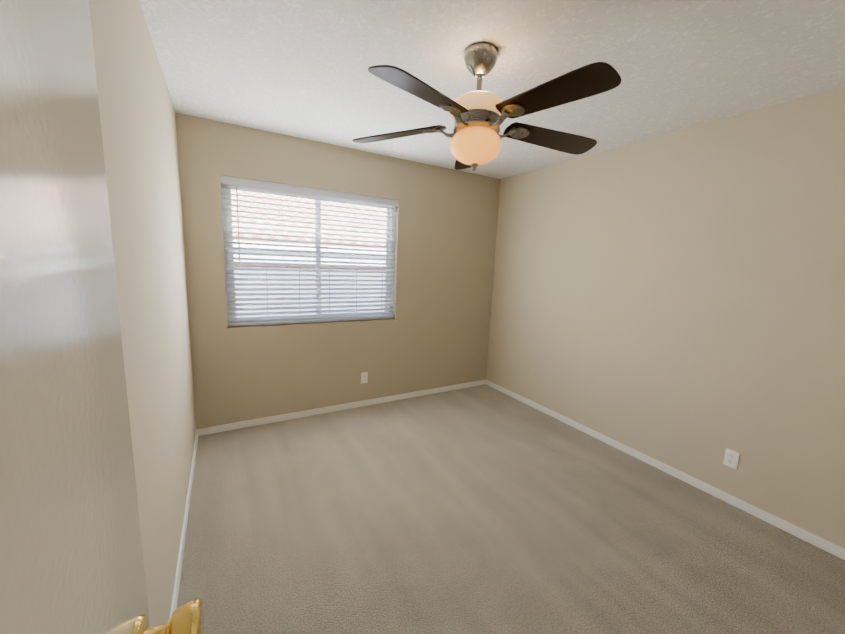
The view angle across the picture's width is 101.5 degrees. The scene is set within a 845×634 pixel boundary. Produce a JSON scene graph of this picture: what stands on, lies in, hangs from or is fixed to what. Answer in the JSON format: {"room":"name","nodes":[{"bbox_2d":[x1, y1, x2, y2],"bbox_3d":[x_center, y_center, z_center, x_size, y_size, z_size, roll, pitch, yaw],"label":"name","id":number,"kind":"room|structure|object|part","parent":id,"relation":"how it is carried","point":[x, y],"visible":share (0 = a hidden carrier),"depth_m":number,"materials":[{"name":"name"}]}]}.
{"room":"empty bedroom","nodes":[
{"label":"empty bedroom","id":0,"kind":"room"},
{"bbox_2d":[89,0,195,627],"bbox_3d":[-1.009,0.026,1.143,0.140,2.440,3.668,-3,10,-30],"label":"wall","id":1,"kind":"structure","parent":0,"point":[138,128],"depth_m":1.27,"materials":[{"name":"beige paint"}]},
{"bbox_2d":[0,0,203,633],"bbox_3d":[-0.249,0.410,0.160,0.190,2.023,0.810,-2,10,-28],"label":"door","id":2,"kind":"structure","parent":1,"relation":"in","point":[71,557],"depth_m":0.31,"materials":[{"name":"beige"}]},
{"bbox_3d":[-0.359,0.448,0.492,0.078,0.067,0.067,-2,10,-28],"label":"knob","id":3,"kind":"part","parent":2,"relation":"part of","materials":[{"name":"gold metal"}]},
{"bbox_2d":[169,430,197,618],"bbox_3d":[-0.987,1.200,1.360,0.012,0.058,3.376,-3,10,-30],"label":"baseboard","id":4,"kind":"structure","parent":1,"relation":"attached to","point":[178,572],"depth_m":1.75,"materials":[{"name":"white"}]},
{"bbox_2d":[175,112,499,428],"bbox_3d":[-0.510,-0.315,3.437,3.034,2.440,0.140,-3,10,-30],"label":"wall","id":5,"kind":"structure","parent":0,"point":[445,234],"depth_m":3.24,"materials":[{"name":"beige paint"}]},
{"bbox_2d":[220,175,397,326],"bbox_3d":[-0.937,-0.535,3.137,1.505,1.185,0.141,-3,10,-30],"label":"window blinds","id":6,"kind":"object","parent":5,"relation":"in","point":[228,184],"depth_m":3.05,"materials":[{"name":"white plastic"}]},
{"bbox_2d":[196,380,485,435],"bbox_3d":[-0.519,0.873,3.557,3.034,0.058,0.012,-3,10,-30],"label":"baseboard","id":7,"kind":"structure","parent":5,"relation":"attached to","point":[242,424],"depth_m":3.32,"materials":[{"name":"white"}]},
{"bbox_2d":[361,372,367,383],"bbox_3d":[-0.583,0.610,3.475,0.070,0.114,0.008,-3,10,-30],"label":"electrical outlet","id":8,"kind":"object","parent":5,"relation":"attached to","point":[364,377],"visible":1,"depth_m":3.47,"materials":[{"name":"white plastic"}]},
{"bbox_2d":[139,0,844,178],"bbox_3d":[0.417,-1.306,1.732,3.314,0.120,3.668,-3,10,-30],"label":"ceiling","id":9,"kind":"structure","parent":0,"point":[297,68],"depth_m":1.67,"materials":[{"name":"paint"}]},
{"bbox_2d":[352,42,620,170],"bbox_3d":[0.292,-0.967,1.621,1.278,0.524,1.246,-3,10,-30],"label":"ceiling fan","id":10,"kind":"object","parent":9,"relation":"hanging from","point":[478,116],"visible":1,"depth_m":1.55,"materials":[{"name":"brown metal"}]},
{"bbox_3d":[-0.128,-0.948,1.799,0.393,0.061,0.439,-3,10,-30],"label":"blade","id":11,"kind":"part","parent":10,"relation":"part of","materials":[{"name":"brown wood"}]},
{"bbox_3d":[0.007,-0.870,1.337,0.492,0.061,0.288,-3,10,-30],"label":"blade","id":12,"kind":"part","parent":10,"relation":"part of","materials":[{"name":"brown wood"}]},
{"bbox_3d":[0.277,-0.974,2.069,0.351,0.061,0.465,-3,10,-30],"label":"blade","id":13,"kind":"part","parent":10,"relation":"part of","materials":[{"name":"brown wood"}]},
{"bbox_3d":[0.257,-0.819,1.675,0.246,0.147,0.246,-3,10,-30],"label":"globe","id":14,"kind":"part","parent":10,"relation":"part of","materials":[{"name":"white"}]},
{"bbox_3d":[0.261,-0.921,1.659,0.224,0.070,0.224,-3,10,-30],"label":"motor","id":15,"kind":"part","parent":10,"relation":"part of","materials":[{"name":"silver metal"}]},
{"bbox_3d":[0.267,-1.075,1.635,0.060,0.118,0.060,-3,10,-30],"label":"rod","id":16,"kind":"part","parent":10,"relation":"part of","materials":[{"name":"silver metal"}]},
{"bbox_3d":[0.658,-0.912,1.770,0.501,0.061,0.233,-3,10,-30],"label":"blade","id":17,"kind":"part","parent":10,"relation":"part of","materials":[{"name":"brown wood"}]},
{"bbox_3d":[0.494,-0.849,1.328,0.159,0.061,0.509,-3,10,-30],"label":"blade","id":18,"kind":"part","parent":10,"relation":"part of","materials":[{"name":"brown wood"}]},
{"bbox_2d":[177,384,844,633],"bbox_3d":[0.316,1.211,2.128,3.314,0.100,3.668,-3,10,-30],"label":"floor","id":19,"kind":"structure","parent":0,"point":[483,509],"depth_m":1.88,"materials":[{"name":"carpet"}]},
{"bbox_2d":[486,86,844,548],"bbox_3d":[1.742,-0.111,2.719,0.140,2.440,3.668,-3,10,-30],"label":"wall","id":20,"kind":"structure","parent":0,"point":[676,300],"depth_m":2.33,"materials":[{"name":"beige paint"}]},
{"bbox_2d":[486,380,844,559],"bbox_3d":[1.632,1.068,2.861,0.012,0.058,3.376,-3,10,-30],"label":"baseboard","id":21,"kind":"structure","parent":20,"relation":"attached to","point":[813,539],"depth_m":2.37,"materials":[{"name":"white"}]},
{"bbox_2d":[723,448,739,469],"bbox_3d":[1.991,0.914,2.227,0.008,0.114,0.070,-3,10,-30],"label":"electrical outlet","id":22,"kind":"object","parent":20,"relation":"attached to","point":[731,458],"visible":1,"depth_m":2.22,"materials":[{"name":"white plastic"}]},
{"label":"outside","id":23,"kind":"structure","parent":0,"visible":0},
{"bbox_3d":[-8.473,-1.106,16.225,30.000,0.300,29.860,-3,10,-30],"label":"ground","id":24,"kind":"structure","parent":23,"visible":0},
{"bbox_2d":[233,239,385,265],"bbox_3d":[-4.928,-1.045,10.044,20.600,2.080,7.160,-3,10,-30],"label":"house","id":25,"kind":"structure","parent":24,"relation":"on","point":[296,253],"depth_m":7.31,"materials":[{"name":"grey"}]},
{"bbox_2d":[231,190,386,247],"bbox_3d":[-4.420,-3.219,8.968,20.600,2.627,5.528,-3,10,-30],"label":"roof","id":26,"kind":"structure","parent":25,"relation":"on","point":[301,219],"depth_m":8.27,"materials":[{"name":"brown"}]},
{"bbox_2d":[234,261,384,316],"bbox_3d":[-1.857,0.106,4.784,22.000,1.685,0.210,-3,10,-30],"label":"fence","id":27,"kind":"object","parent":24,"relation":"on","point":[289,272],"depth_m":4.74,"materials":[{"name":"white"}]}
]}

